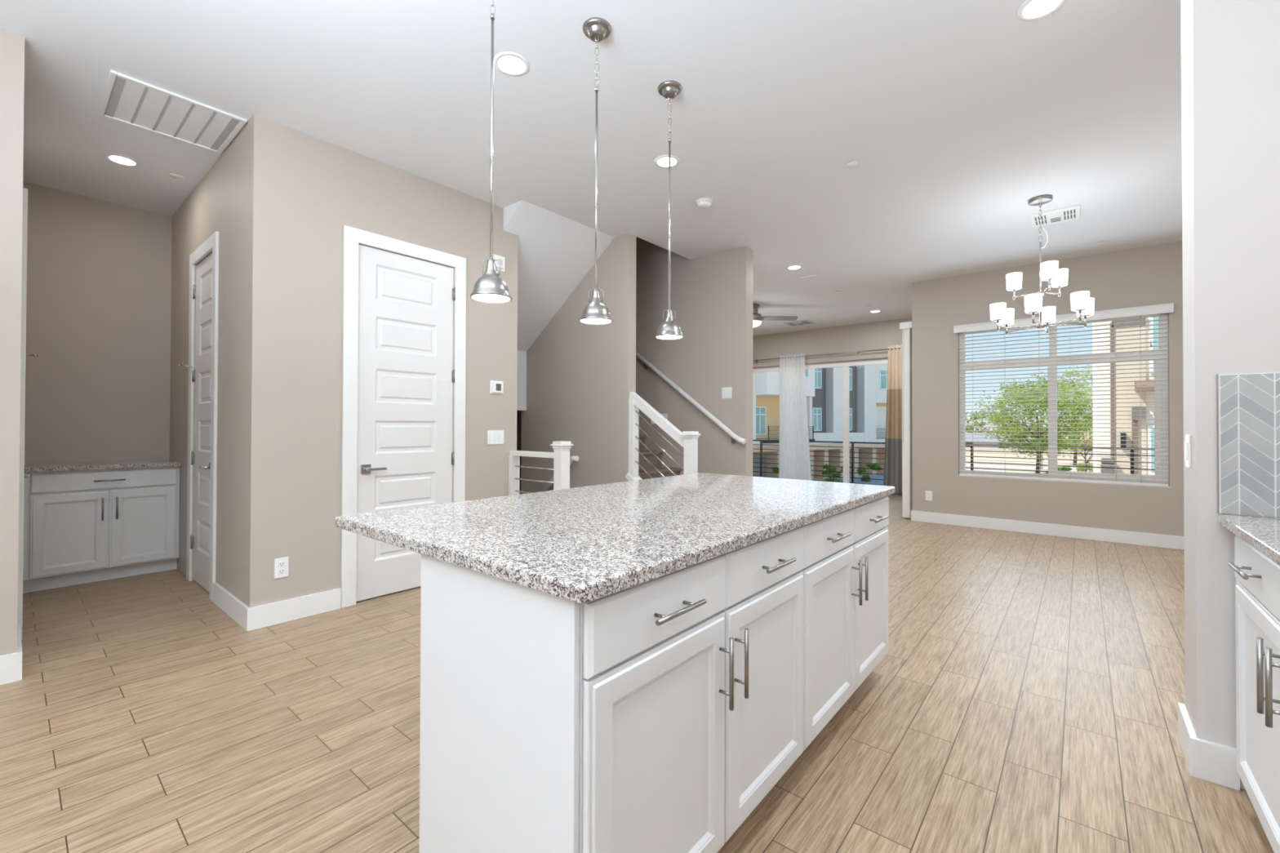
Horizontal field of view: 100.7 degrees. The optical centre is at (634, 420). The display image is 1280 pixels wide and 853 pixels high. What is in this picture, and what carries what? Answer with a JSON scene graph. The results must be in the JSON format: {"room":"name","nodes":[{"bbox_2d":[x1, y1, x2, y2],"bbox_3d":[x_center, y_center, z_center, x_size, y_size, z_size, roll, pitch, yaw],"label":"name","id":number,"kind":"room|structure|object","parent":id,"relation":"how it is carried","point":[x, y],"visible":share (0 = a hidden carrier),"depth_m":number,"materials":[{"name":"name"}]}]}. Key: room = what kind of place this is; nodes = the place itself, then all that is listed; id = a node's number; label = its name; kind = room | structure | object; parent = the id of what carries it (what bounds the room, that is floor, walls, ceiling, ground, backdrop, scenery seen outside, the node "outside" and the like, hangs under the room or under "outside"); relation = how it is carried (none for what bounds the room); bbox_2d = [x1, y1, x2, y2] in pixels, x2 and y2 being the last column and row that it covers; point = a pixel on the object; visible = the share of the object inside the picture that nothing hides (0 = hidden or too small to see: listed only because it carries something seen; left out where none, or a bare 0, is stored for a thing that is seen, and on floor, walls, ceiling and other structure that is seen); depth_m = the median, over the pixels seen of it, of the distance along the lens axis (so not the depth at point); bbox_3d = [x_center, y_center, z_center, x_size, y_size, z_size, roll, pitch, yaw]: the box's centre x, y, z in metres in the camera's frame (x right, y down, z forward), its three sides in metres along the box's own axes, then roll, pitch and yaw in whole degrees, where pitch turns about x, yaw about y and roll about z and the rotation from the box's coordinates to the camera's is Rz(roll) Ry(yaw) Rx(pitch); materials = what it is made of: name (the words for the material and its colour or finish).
{"room":"kitchen","nodes":[
{"label":"kitchen","id":0,"kind":"room"},
{"bbox_2d":[0,28,24,655],"bbox_3d":[-4.032,-0.316,1.273,0.120,3.050,3.344,0,-1,40],"label":"wall","id":1,"kind":"structure","parent":0,"point":[11,45],"depth_m":2.49,"materials":[{"name":"beige paint"}]},
{"bbox_2d":[0,625,22,684],"bbox_3d":[-4.138,1.145,1.423,0.516,0.130,3.260,0,-1,40],"label":"baseboard","id":2,"kind":"structure","parent":1,"relation":"attached to","point":[11,664],"depth_m":2.48,"materials":[{"name":"white paint"}]},
{"bbox_2d":[22,182,172,464],"bbox_3d":[-4.431,-0.291,4.380,0.120,3.050,0.891,0,-1,40],"label":"wall","id":3,"kind":"structure","parent":0,"point":[99,294],"depth_m":4.33,"materials":[{"name":"beige paint"}]},
{"bbox_2d":[169,121,248,603],"bbox_3d":[-3.231,-0.291,4.029,2.408,3.050,0.120,0,-1,40],"label":"wall","id":4,"kind":"structure","parent":0,"point":[218,202],"depth_m":3.54,"materials":[{"name":"beige paint"}]},
{"bbox_2d":[186,231,218,601],"bbox_3d":[-3.146,-0.032,3.914,0.807,2.531,0.162,0,-1,40],"label":"door","id":5,"kind":"structure","parent":4,"relation":"in","point":[206,291],"depth_m":3.92,"materials":[{"name":"white paint"}]},
{"bbox_2d":[244,113,517,607],"bbox_3d":[-1.683,-0.288,3.904,0.120,3.050,1.925,0,-1,40],"label":"wall","id":6,"kind":"structure","parent":0,"point":[303,188],"depth_m":3.39,"materials":[{"name":"beige paint"}]},
{"bbox_2d":[213,582,341,631],"bbox_3d":[-1.937,1.173,4.093,0.794,0.130,1.941,0,-1,40],"label":"baseboard","id":7,"kind":"structure","parent":6,"relation":"attached to","point":[250,619],"depth_m":3.29,"materials":[{"name":"white paint"}]},
{"bbox_2d":[274,556,288,578],"bbox_3d":[-2.154,0.897,3.238,0.010,0.120,0.076,0,-1,40],"label":"wall outlet","id":8,"kind":"object","parent":6,"relation":"attached to","point":[281,565],"visible":1,"depth_m":3.23,"materials":[{"name":"white plastic"}]},
{"bbox_2d":[278,561,284,567],"bbox_3d":[-2.152,0.875,3.236,0.004,0.030,0.034,0,-1,40],"label":"receptacle","id":9,"kind":"object","parent":8,"relation":"attached to","point":[281,564],"depth_m":3.24,"materials":[{"name":"white plastic"}]},
{"bbox_2d":[278,568,284,574],"bbox_3d":[-2.152,0.919,3.236,0.004,0.030,0.034,0,-1,40],"label":"receptacle","id":10,"kind":"object","parent":8,"relation":"attached to","point":[281,571],"depth_m":3.24,"materials":[{"name":"white plastic"}]},
{"bbox_2d":[341,225,466,608],"bbox_3d":[-1.664,-0.028,3.877,0.162,2.531,0.910,0,-1,40],"label":"door","id":11,"kind":"structure","parent":6,"relation":"in","point":[398,376],"depth_m":3.80,"materials":[{"name":"white paint"}]},
{"bbox_2d":[487,430,503,444],"bbox_3d":[-1.155,0.137,4.426,0.011,0.118,0.162,0,-1,40],"label":"light switch","id":12,"kind":"object","parent":6,"relation":"attached to","point":[494,437],"visible":1,"depth_m":4.42,"materials":[{"name":"white plastic"}]},
{"bbox_2d":[489,380,503,394],"bbox_3d":[-1.144,-0.281,4.430,0.026,0.110,0.130,0,-1,40],"label":"thermostat","id":13,"kind":"object","parent":6,"relation":"attached to","point":[496,387],"visible":1,"depth_m":4.41,"materials":[{"name":"white plastic"}]},
{"bbox_2d":[493,253,505,271],"bbox_3d":[-1.133,-1.329,4.443,0.033,0.125,0.135,0,-1,40],"label":"door chime","id":14,"kind":"object","parent":6,"relation":"attached to","point":[502,260],"visible":0.78,"depth_m":4.44,"materials":[{"name":"white plastic"}]},
{"bbox_2d":[497,258,502,266],"bbox_3d":[-1.131,-1.329,4.441,0.027,0.050,0.050,0,-1,40],"label":"grille","id":15,"kind":"object","parent":14,"relation":"attached to","point":[500,260],"depth_m":4.43,"materials":[{"name":"white paint"}]},
{"bbox_2d":[516,413,521,494],"bbox_3d":[-2.205,-0.139,6.942,0.120,8.800,2.290,0,-1,40],"label":"wall","id":16,"kind":"structure","parent":0,"point":[518,415],"depth_m":7.53,"materials":[{"name":"beige paint"}]},
{"bbox_2d":[503,200,613,410],"bbox_3d":[-1.554,-0.961,5.598,2.613,1.675,1.120,0,-1,40],"label":"ceiling","id":17,"kind":"structure","parent":0,"point":[555,251],"depth_m":5.13,"materials":[{"name":"white paint"}]},
{"bbox_2d":[520,233,635,493],"bbox_3d":[-0.646,1.230,5.615,1.625,6.050,0.113,0,-1,40],"label":"wall","id":18,"kind":"structure","parent":0,"point":[581,377],"depth_m":5.42,"materials":[{"name":"beige paint"}]},
{"bbox_2d":[538,456,578,492],"bbox_3d":[-0.947,0.736,5.746,0.972,0.750,0.082,0,-1,40],"label":"handrail","id":19,"kind":"object","parent":18,"relation":"attached to","point":[547,486],"visible":0.34,"depth_m":5.65,"materials":[{"name":"white paint"}]},
{"bbox_2d":[0,0,1182,336],"bbox_3d":[-0.265,-1.864,4.489,9.020,0.120,13.290,0,-1,40],"label":"ceiling","id":20,"kind":"structure","parent":0,"point":[953,115],"depth_m":3.08,"materials":[{"name":"white paint"}]},
{"bbox_2d":[104,153,139,166],"bbox_3d":[-3.568,-1.817,3.695,0.180,0.006,0.180,0,-1,40],"label":"recessed light","id":21,"kind":"object","parent":20,"relation":"in","point":[117,158],"visible":1,"depth_m":3.69,"materials":[{"name":"white plastic"}]},
{"bbox_2d":[97,69,246,154],"bbox_3d":[-2.758,-1.815,3.169,0.600,0.014,0.590,0,-1,40],"label":"ceiling vent","id":22,"kind":"object","parent":20,"relation":"in","point":[126,100],"visible":1,"depth_m":3.14,"materials":[{"name":"white metal"}]},
{"bbox_2d":[168,173,183,178],"bbox_3d":[-3.387,-1.812,3.921,0.085,0.010,0.084,0,-1,40],"label":"sprinkler cover","id":23,"kind":"object","parent":20,"relation":"attached to","point":[172,175],"visible":1,"depth_m":3.91,"materials":[{"name":"white plastic"}]},
{"bbox_2d":[470,0,511,303],"bbox_3d":[-0.541,-1.144,2.017,0.153,1.362,0.153,0,-1,40],"label":"pendant lamp","id":24,"kind":"object","parent":20,"relation":"hanging from","point":[490,287],"visible":1,"depth_m":2.01,"materials":[{"name":"silver metal"}]},
{"bbox_2d":[471,293,510,302],"bbox_3d":[-0.543,-0.465,2.011,0.142,0.003,0.142,0,-1,40],"label":"diffuser","id":25,"kind":"object","parent":24,"relation":"attached to","point":[486,298],"depth_m":2.01,"materials":[{"name":"white glass"}]},
{"bbox_2d":[493,51,529,75],"bbox_3d":[-0.625,-1.817,2.702,0.180,0.006,0.180,0,-1,40],"label":"recessed light","id":26,"kind":"object","parent":20,"relation":"in","point":[508,63],"visible":0.99,"depth_m":2.70,"materials":[{"name":"white plastic"}]},
{"bbox_2d":[579,17,612,324],"bbox_3d":[-0.175,-1.140,2.451,0.153,1.362,0.153,0,-1,40],"label":"pendant lamp","id":27,"kind":"object","parent":20,"relation":"hanging from","point":[597,29],"visible":1,"depth_m":2.44,"materials":[{"name":"silver metal"}]},
{"bbox_2d":[580,318,611,324],"bbox_3d":[-0.177,-0.461,2.446,0.142,0.003,0.142,0,-1,40],"label":"diffuser","id":28,"kind":"object","parent":27,"relation":"attached to","point":[587,321],"depth_m":2.44,"materials":[{"name":"white glass"}]},
{"bbox_2d":[653,154,679,168],"bbox_3d":[0.228,-1.806,3.693,0.180,0.006,0.180,0,-1,40],"label":"recessed light","id":29,"kind":"object","parent":20,"relation":"in","point":[662,161],"visible":0.9,"depth_m":3.69,"materials":[{"name":"white plastic"}]},
{"bbox_2d":[655,80,683,339],"bbox_3d":[0.193,-1.135,2.887,0.153,1.362,0.153,0,-1,40],"label":"pendant lamp","id":30,"kind":"object","parent":20,"relation":"hanging from","point":[668,329],"visible":1,"depth_m":2.87,"materials":[{"name":"silver metal"}]},
{"bbox_2d":[656,334,682,339],"bbox_3d":[0.191,-0.456,2.881,0.142,0.003,0.142,0,-1,40],"label":"diffuser","id":31,"kind":"object","parent":30,"relation":"attached to","point":[659,336],"depth_m":2.86,"materials":[{"name":"white glass"}]},
{"bbox_2d":[695,197,712,208],"bbox_3d":[0.574,-1.780,4.351,0.144,0.045,0.144,0,-1,40],"label":"smoke detector","id":32,"kind":"object","parent":20,"relation":"attached to","point":[703,202],"visible":1,"depth_m":4.31,"materials":[{"name":"white plastic"}]},
{"bbox_2d":[752,303,798,327],"bbox_3d":[1.699,-1.604,8.078,1.225,0.327,1.171,0,-1,40],"label":"ceiling fan","id":33,"kind":"object","parent":20,"relation":"hanging from","point":[757,317],"visible":0.45,"depth_m":8.06,"materials":[{"name":"silver metal"}]},
{"bbox_2d":[786,264,802,270],"bbox_3d":[1.857,-1.781,6.152,0.180,0.006,0.180,0,-1,40],"label":"recessed light","id":34,"kind":"object","parent":20,"relation":"in","point":[790,267],"visible":1,"depth_m":6.14,"materials":[{"name":"white plastic"}]},
{"bbox_2d":[783,320,815,326],"bbox_3d":[2.951,-1.743,9.466,0.440,0.020,0.350,0,-1,40],"label":"ceiling vent","id":35,"kind":"object","parent":20,"relation":"in","point":[803,322],"visible":1,"depth_m":9.42,"materials":[{"name":"white metal"}]},
{"bbox_2d":[799,274,815,278],"bbox_3d":[2.123,-1.773,6.506,0.190,0.014,0.035,0,-1,40],"label":"ceiling sensor","id":36,"kind":"object","parent":20,"relation":"attached to","point":[811,275],"visible":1,"depth_m":6.49,"materials":[{"name":"white plastic"}]},
{"bbox_2d":[845,161,858,168],"bbox_3d":[1.530,-1.800,3.722,0.085,0.010,0.084,0,-1,40],"label":"sprinkler cover","id":37,"kind":"object","parent":20,"relation":"attached to","point":[852,164],"visible":1,"depth_m":3.71,"materials":[{"name":"white plastic"}]},
{"bbox_2d":[869,310,881,312],"bbox_3d":[3.865,-1.756,8.496,0.180,0.006,0.180,0,-1,40],"label":"recessed light","id":38,"kind":"object","parent":20,"relation":"in","point":[872,311],"visible":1,"depth_m":8.49,"materials":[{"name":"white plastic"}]},
{"bbox_2d":[1016,0,1066,21],"bbox_3d":[1.779,-1.813,2.313,0.180,0.006,0.180,0,-1,40],"label":"recessed light","id":39,"kind":"object","parent":20,"relation":"in","point":[1029,10],"visible":1,"depth_m":2.33,"materials":[{"name":"white plastic"}]},
{"bbox_2d":[989,194,1094,335],"bbox_3d":[3.280,-1.269,4.279,0.660,1.054,0.708,0,-1,40],"label":"chandelier","id":40,"kind":"object","parent":20,"relation":"hanging from","point":[1082,303],"visible":1,"depth_m":4.26,"materials":[{"name":"white glass"}]},
{"bbox_2d":[1030,204,1079,227],"bbox_3d":[3.683,-1.782,4.638,0.335,0.020,0.350,0,-1,40],"label":"ceiling vent","id":41,"kind":"object","parent":20,"relation":"in","point":[1071,213],"visible":0.97,"depth_m":4.60,"materials":[{"name":"white plastic"}]},
{"bbox_2d":[1096,241,1107,244],"bbox_3d":[4.676,-1.778,5.299,0.085,0.010,0.084,0,-1,40],"label":"sprinkler cover","id":42,"kind":"object","parent":20,"relation":"attached to","point":[1100,242],"visible":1,"depth_m":5.29,"materials":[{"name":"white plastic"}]},
{"bbox_2d":[0,495,1274,852],"bbox_3d":[-0.274,1.306,4.462,9.020,0.120,13.290,0,-1,40],"label":"floor","id":43,"kind":"structure","parent":0,"point":[1028,689],"depth_m":2.15,"materials":[{"name":"brown wood"}]},
{"bbox_2d":[22,466,179,593],"bbox_3d":[-4.188,0.801,4.168,0.502,0.863,0.877,0,-1,40],"label":"base cabinet","id":44,"kind":"object","parent":43,"relation":"on","point":[81,526],"visible":0.98,"depth_m":4.01,"materials":[{"name":"white paint"}]},
{"bbox_2d":[24,459,180,472],"bbox_3d":[-4.197,0.352,4.176,0.493,0.033,0.883,0,-1,40],"label":"countertop","id":45,"kind":"structure","parent":44,"relation":"on","point":[157,463],"depth_m":4.06,"materials":[{"name":"stone"}]},
{"bbox_2d":[419,554,579,852],"bbox_3d":[-0.330,0.778,1.192,0.577,0.880,0.014,0,-1,40],"label":"end panel","id":46,"kind":"object","parent":43,"relation":"on","point":[500,659],"visible":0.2,"depth_m":1.16,"materials":[{"name":"white paint"}]},
{"bbox_2d":[508,440,573,495],"bbox_3d":[-0.784,0.703,4.335,0.692,1.082,0.130,0,-1,40],"label":"guard rail","id":47,"kind":"object","parent":43,"relation":"on","point":[561,454],"visible":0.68,"depth_m":4.17,"materials":[{"name":"white paint"}]},
{"bbox_2d":[638,435,681,479],"bbox_3d":[0.025,0.527,5.744,2.054,1.461,0.935,0,-1,40],"label":"flight","id":48,"kind":"object","parent":43,"relation":"on","point":[648,455],"visible":0.12,"depth_m":5.88,"materials":[{"name":"beige carpet"}]},
{"bbox_2d":[578,526,804,852],"bbox_3d":[0.040,0.782,1.563,0.617,0.880,1.025,0,-1,40],"label":"base cabinet","id":49,"kind":"object","parent":43,"relation":"on","point":[691,677],"visible":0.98,"depth_m":1.27,"materials":[{"name":"white paint"}]},
{"bbox_2d":[800,496,888,751],"bbox_3d":[0.700,0.791,2.346,0.617,0.880,1.025,0,-1,40],"label":"base cabinet","id":50,"kind":"object","parent":43,"relation":"on","point":[846,587],"visible":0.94,"depth_m":2.07,"materials":[{"name":"white paint"}]},
{"bbox_2d":[334,472,894,603],"bbox_3d":[0.159,0.330,2.150,1.139,0.033,2.136,0,-1,40],"label":"countertop","id":51,"kind":"structure","parent":50,"relation":"on","point":[583,544],"depth_m":1.57,"materials":[{"name":"stone"}]},
{"bbox_2d":[1227,535,1279,852],"bbox_3d":[1.809,0.783,1.128,0.642,0.880,1.240,0,-1,40],"label":"base cabinet","id":52,"kind":"object","parent":43,"relation":"on","point":[1257,587],"visible":0.99,"depth_m":1.46,"materials":[{"name":"white paint"}]},
{"bbox_2d":[1218,514,1279,565],"bbox_3d":[1.178,0.318,0.356,0.629,0.033,3.268,0,-1,40],"label":"countertop","id":53,"kind":"structure","parent":52,"relation":"on","point":[1261,533],"depth_m":1.53,"materials":[{"name":"stone"}]},
{"bbox_2d":[635,236,752,475],"bbox_3d":[-0.135,-1.636,6.613,3.480,5.800,0.150,0,-1,40],"label":"wall","id":54,"kind":"structure","parent":0,"point":[711,295],"depth_m":5.78,"materials":[{"name":"beige paint"}]},
{"bbox_2d":[635,351,746,444],"bbox_3d":[0.307,-0.548,6.077,2.169,1.578,0.082,0,-1,40],"label":"handrail","id":55,"kind":"object","parent":54,"relation":"attached to","point":[646,364],"visible":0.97,"depth_m":5.75,"materials":[{"name":"white paint"}]},
{"bbox_2d":[721,386,731,398],"bbox_3d":[0.970,-0.294,5.561,0.118,0.118,0.011,0,-1,40],"label":"light switch","id":56,"kind":"object","parent":54,"relation":"attached to","point":[726,391],"visible":1,"depth_m":5.56,"materials":[{"name":"white plastic"}]},
{"bbox_2d":[752,317,911,368],"bbox_3d":[2.885,-0.219,10.598,6.190,3.050,0.140,0,-1,40],"label":"wall","id":57,"kind":"structure","parent":0,"point":[873,335],"depth_m":9.86,"materials":[{"name":"beige paint"}]},
{"bbox_2d":[752,349,888,367],"bbox_3d":[2.642,-1.163,10.702,5.350,0.140,0.029,0,-1,40],"label":"trim","id":58,"kind":"structure","parent":57,"relation":"attached to","point":[879,353],"depth_m":9.79,"materials":[{"name":"beige paint"}]},
{"bbox_2d":[752,347,900,363],"bbox_3d":[2.784,-1.220,10.523,5.100,0.080,0.086,0,-1,40],"label":"curtain rod","id":59,"kind":"object","parent":57,"relation":"attached to","point":[858,351],"visible":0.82,"depth_m":9.74,"materials":[{"name":"silver metal"}]},
{"bbox_2d":[778,353,811,480],"bbox_3d":[3.098,-0.004,10.205,0.661,2.555,0.067,0,-1,40],"label":"sheer curtain","id":60,"kind":"object","parent":59,"relation":"hanging from","point":[794,463],"visible":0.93,"depth_m":10.23,"materials":[{"name":"white fabric"}]},
{"bbox_2d":[883,344,902,495],"bbox_3d":[4.502,-0.017,9.023,0.512,2.570,0.085,0,-1,40],"label":"striped curtain","id":61,"kind":"object","parent":59,"relation":"hanging from","point":[892,476],"visible":0.66,"depth_m":9.06,"materials":[{"name":"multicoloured fabric"}]},
{"bbox_2d":[752,359,902,496],"bbox_3d":[3.091,0.115,10.414,4.299,2.379,0.090,0,-1,40],"label":"door","id":62,"kind":"structure","parent":57,"relation":"in","point":[846,365],"depth_m":9.71,"materials":[{"name":"white plastic"}]},
{"bbox_2d":[911,240,1184,536],"bbox_3d":[4.793,-0.253,5.869,3.075,3.050,0.172,0,-1,40],"label":"wall","id":63,"kind":"structure","parent":0,"point":[1149,275],"depth_m":6.01,"materials":[{"name":"beige paint"}]},
{"bbox_2d":[925,490,932,501],"bbox_3d":[3.701,0.943,6.658,0.076,0.120,0.010,0,-1,40],"label":"wall outlet","id":64,"kind":"object","parent":63,"relation":"attached to","point":[928,494],"visible":1,"depth_m":6.65,"materials":[{"name":"white plastic"}]},
{"bbox_2d":[911,510,1184,550],"bbox_3d":[4.678,1.206,5.827,2.968,0.130,0.016,0,-1,40],"label":"baseboard","id":65,"kind":"structure","parent":63,"relation":"attached to","point":[1175,542],"depth_m":5.84,"materials":[{"name":"white paint"}]},
{"bbox_2d":[953,302,1173,486],"bbox_3d":[4.644,-0.252,5.881,1.886,1.817,0.125,0,-1,40],"label":"horizontal blind","id":66,"kind":"object","parent":63,"relation":"attached to","point":[1150,310],"visible":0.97,"depth_m":5.79,"materials":[{"name":"white paint"}]},
{"bbox_2d":[958,312,1169,487],"bbox_3d":[4.697,-0.233,5.938,1.819,1.799,0.150,0,-1,40],"label":"window","id":67,"kind":"structure","parent":63,"relation":"attached to","point":[962,423],"depth_m":5.80,"materials":[{"name":"white plastic"}]},
{"bbox_2d":[1181,0,1279,790],"bbox_3d":[2.472,-0.295,1.596,1.116,3.050,0.277,0,-1,40],"label":"wall","id":68,"kind":"structure","parent":0,"point":[1230,49],"depth_m":1.81,"materials":[{"name":"paint"}]},
{"bbox_2d":[1184,435,1191,467],"bbox_3d":[2.033,0.111,1.947,0.011,0.120,0.076,0,-1,40],"label":"light switch","id":69,"kind":"object","parent":68,"relation":"attached to","point":[1188,437],"visible":1,"depth_m":1.93,"materials":[{"name":"white plastic"}]},
{"bbox_2d":[1177,702,1239,791],"bbox_3d":[2.071,1.166,1.919,0.114,0.130,0.313,0,-1,40],"label":"baseboard","id":70,"kind":"structure","parent":68,"relation":"attached to","point":[1208,761],"depth_m":1.81,"materials":[{"name":"white paint"}]},
{"bbox_2d":[1216,372,1279,518],"bbox_3d":[2.232,0.077,1.607,0.630,0.474,0.010,0,-1,40],"label":"tile backsplash","id":71,"kind":"structure","parent":68,"relation":"attached to","point":[1248,404],"depth_m":1.76,"materials":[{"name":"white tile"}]},
{"bbox_3d":[4.349,1.420,8.719,11.000,0.150,3.640,0,-1,40],"label":"floor","id":72,"kind":"structure","parent":0,"visible":0},
{"bbox_2d":[752,440,1155,485],"bbox_3d":[5.459,0.891,10.038,11.000,0.935,0.050,0,-1,40],"label":"balcony railing","id":73,"kind":"object","parent":72,"relation":"on","point":[852,447],"visible":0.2,"depth_m":10.48,"materials":[{"name":"black metal"}]},
{"bbox_3d":[-3.921,-0.299,3.288,2.308,3.050,0.120,0,-1,40],"label":"wall","id":74,"kind":"structure","parent":0,"visible":0},
{"bbox_2d":[17,187,30,639],"bbox_3d":[-3.757,-0.040,3.188,0.807,2.531,0.162,0,-1,40],"label":"door","id":75,"kind":"structure","parent":74,"relation":"in","point":[24,291],"depth_m":2.96,"materials":[{"name":"white paint"}]},
{"bbox_3d":[4.440,-0.238,7.738,0.125,3.050,2.230,0,-1,40],"label":"wall","id":76,"kind":"structure","parent":0,"visible":0},
{"bbox_2d":[899,321,912,518],"bbox_3d":[4.066,-0.007,7.514,0.155,2.542,1.670,0,-1,40],"label":"vertical blind","id":77,"kind":"object","parent":76,"relation":"attached to","point":[906,327],"visible":0.81,"depth_m":6.91,"materials":[{"name":"white paint"}]},
{"label":"outside","id":78,"kind":"structure","parent":0,"visible":0},
{"bbox_2d":[813,431,1093,479],"bbox_3d":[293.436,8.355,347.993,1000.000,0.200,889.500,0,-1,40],"label":"ground","id":79,"kind":"structure","parent":78,"point":[987,460],"depth_m":60.67,"materials":[{"name":"beige concrete"}]},
{"bbox_2d":[771,466,778,472],"bbox_3d":[12.126,4.165,41.055,2.774,1.818,2.043,0,0,-7],"label":"bush","id":80,"kind":"object","parent":79,"relation":"on","point":[774,469],"visible":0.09,"depth_m":41.50,"materials":[{"name":"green plant"}]},
{"bbox_2d":[752,364,887,479],"bbox_3d":[11.756,-1.467,46.519,28.000,12.800,10.160,0,-1,-32],"label":"townhouse","id":81,"kind":"structure","parent":79,"relation":"on","point":[868,383],"depth_m":45.46,"materials":[{"name":"grey paint"}]},
{"bbox_2d":[820,463,850,481],"bbox_3d":[15.530,4.332,41.496,2.264,1.970,2.538,0,-1,40],"label":"bush","id":82,"kind":"object","parent":79,"relation":"on","point":[828,468],"visible":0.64,"depth_m":41.55,"materials":[{"name":"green plant"}]},
{"bbox_2d":[856,462,882,481],"bbox_3d":[19.021,4.274,42.762,1.787,1.836,1.931,0,-1,40],"label":"bush","id":83,"kind":"object","parent":79,"relation":"on","point":[873,465],"visible":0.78,"depth_m":42.60,"materials":[{"name":"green plant"}]},
{"bbox_2d":[822,469,995,484],"bbox_3d":[20.120,4.881,38.708,42.000,0.020,13.800,0,-1,-32],"label":"driveway","id":84,"kind":"structure","parent":79,"relation":"on","point":[879,477],"depth_m":43.75,"materials":[{"name":"grey concrete"}]},
{"bbox_2d":[974,372,1093,473],"bbox_3d":[36.683,0.262,47.966,9.711,9.524,10.370,0,-1,40],"label":"tree","id":85,"kind":"object","parent":84,"relation":"on","point":[1017,423],"visible":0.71,"depth_m":47.10,"materials":[{"name":"green plant"}]},
{"bbox_2d":[1067,412,1093,471],"bbox_3d":[33.866,2.138,40.148,2.407,5.617,1.901,0,0,4],"label":"young tree","id":86,"kind":"object","parent":84,"relation":"on","point":[1083,417],"visible":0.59,"depth_m":39.95,"materials":[{"name":"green plant"}]},
{"bbox_2d":[965,410,1013,433],"bbox_3d":[76.513,1.449,119.593,16.635,8.580,9.709,0,-1,40],"label":"tree","id":87,"kind":"object","parent":79,"relation":"on","point":[975,423],"visible":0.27,"depth_m":118.64,"materials":[{"name":"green plant"}]},
{"bbox_2d":[965,432,1035,448],"bbox_3d":[54.241,3.592,81.028,12.000,3.500,9.000,0,-1,40],"label":"house","id":88,"kind":"structure","parent":79,"relation":"on","point":[968,441],"depth_m":78.67,"materials":[{"name":"paint"}]},
{"bbox_2d":[985,427,1069,437],"bbox_3d":[98.826,3.704,133.027,17.000,4.400,9.000,0,-1,40],"label":"house","id":89,"kind":"structure","parent":79,"relation":"on","point":[1020,428],"depth_m":131.35,"materials":[{"name":"beige paint"}]},
{"bbox_2d":[965,447,1093,462],"bbox_3d":[55.205,4.492,68.788,48.000,1.500,0.300,0,-1,40],"label":"wall","id":90,"kind":"structure","parent":79,"relation":"on","point":[986,453],"depth_m":71.87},
{"bbox_2d":[1035,407,1043,469],"bbox_3d":[42.798,1.750,55.985,0.571,6.700,0.600,0,-1,40],"label":"tree","id":91,"kind":"object","parent":79,"relation":"on","point":[1041,468],"visible":0.16,"depth_m":55.73,"materials":[{"name":"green plant"}]},
{"bbox_2d":[1022,364,1093,465],"bbox_3d":[52.037,-0.883,62.352,10.590,12.139,10.111,0,-1,40],"label":"tree","id":92,"kind":"object","parent":79,"relation":"on","point":[1074,463],"visible":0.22,"depth_m":61.73,"materials":[{"name":"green plant"}]},
{"bbox_2d":[1044,466,1071,474],"bbox_3d":[31.964,4.247,40.090,1.721,1.733,1.155,0,-1,20],"label":"bush","id":93,"kind":"object","parent":79,"relation":"on","point":[1060,469],"visible":0.39,"depth_m":39.69,"materials":[{"name":"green plant"}]},
{"bbox_2d":[1027,433,1093,450],"bbox_3d":[71.020,3.723,85.027,14.000,3.400,9.000,0,-1,40],"label":"house","id":94,"kind":"structure","parent":79,"relation":"on","point":[1091,441],"depth_m":82.10,"materials":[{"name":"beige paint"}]},
{"bbox_2d":[1075,461,1093,472],"bbox_3d":[38.075,4.342,44.216,2.507,1.959,1.738,1,-1,-42],"label":"bush","id":95,"kind":"object","parent":79,"relation":"on","point":[1078,469],"visible":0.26,"depth_m":44.06,"materials":[{"name":"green plant"}]},
{"bbox_2d":[1092,316,1159,475],"bbox_3d":[21.655,-1.676,18.386,8.580,12.800,10.000,0,-1,40],"label":"house","id":96,"kind":"structure","parent":79,"relation":"on","point":[1097,442],"depth_m":17.57,"materials":[{"name":"paint"}]},
{"bbox_2d":[1120,432,1126,447],"bbox_3d":[16.203,0.652,17.562,0.130,0.500,0.250,0,-1,40],"label":"wall lamp","id":97,"kind":"object","parent":96,"relation":"attached to","point":[1122,433],"depth_m":17.48,"materials":[{"name":"black paint"}]},
{"bbox_2d":[1132,419,1137,475],"bbox_3d":[16.462,0.752,17.427,0.140,2.100,0.120,0,-1,40],"label":"shutter","id":98,"kind":"object","parent":96,"relation":"hanging from","point":[1134,425],"depth_m":17.37,"materials":[{"name":"brown wood"}]},
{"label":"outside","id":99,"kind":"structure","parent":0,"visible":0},
{"bbox_2d":[965,420,1093,431],"bbox_3d":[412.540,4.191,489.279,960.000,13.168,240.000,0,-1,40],"label":"hills","id":100,"kind":"structure","parent":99,"point":[971,423],"depth_m":506.12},
{"bbox_3d":[0.221,0.886,4.888,0.640,0.730,0.103,0,-1,40],"label":"wall","id":101,"kind":"structure","parent":0,"visible":0},
{"bbox_2d":[625,391,701,480],"bbox_3d":[0.247,0.484,4.868,0.781,1.533,0.130,0,-1,40],"label":"stair railing","id":102,"kind":"object","parent":101,"relation":"on","point":[688,440],"visible":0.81,"depth_m":4.91,"materials":[{"name":"white paint"}]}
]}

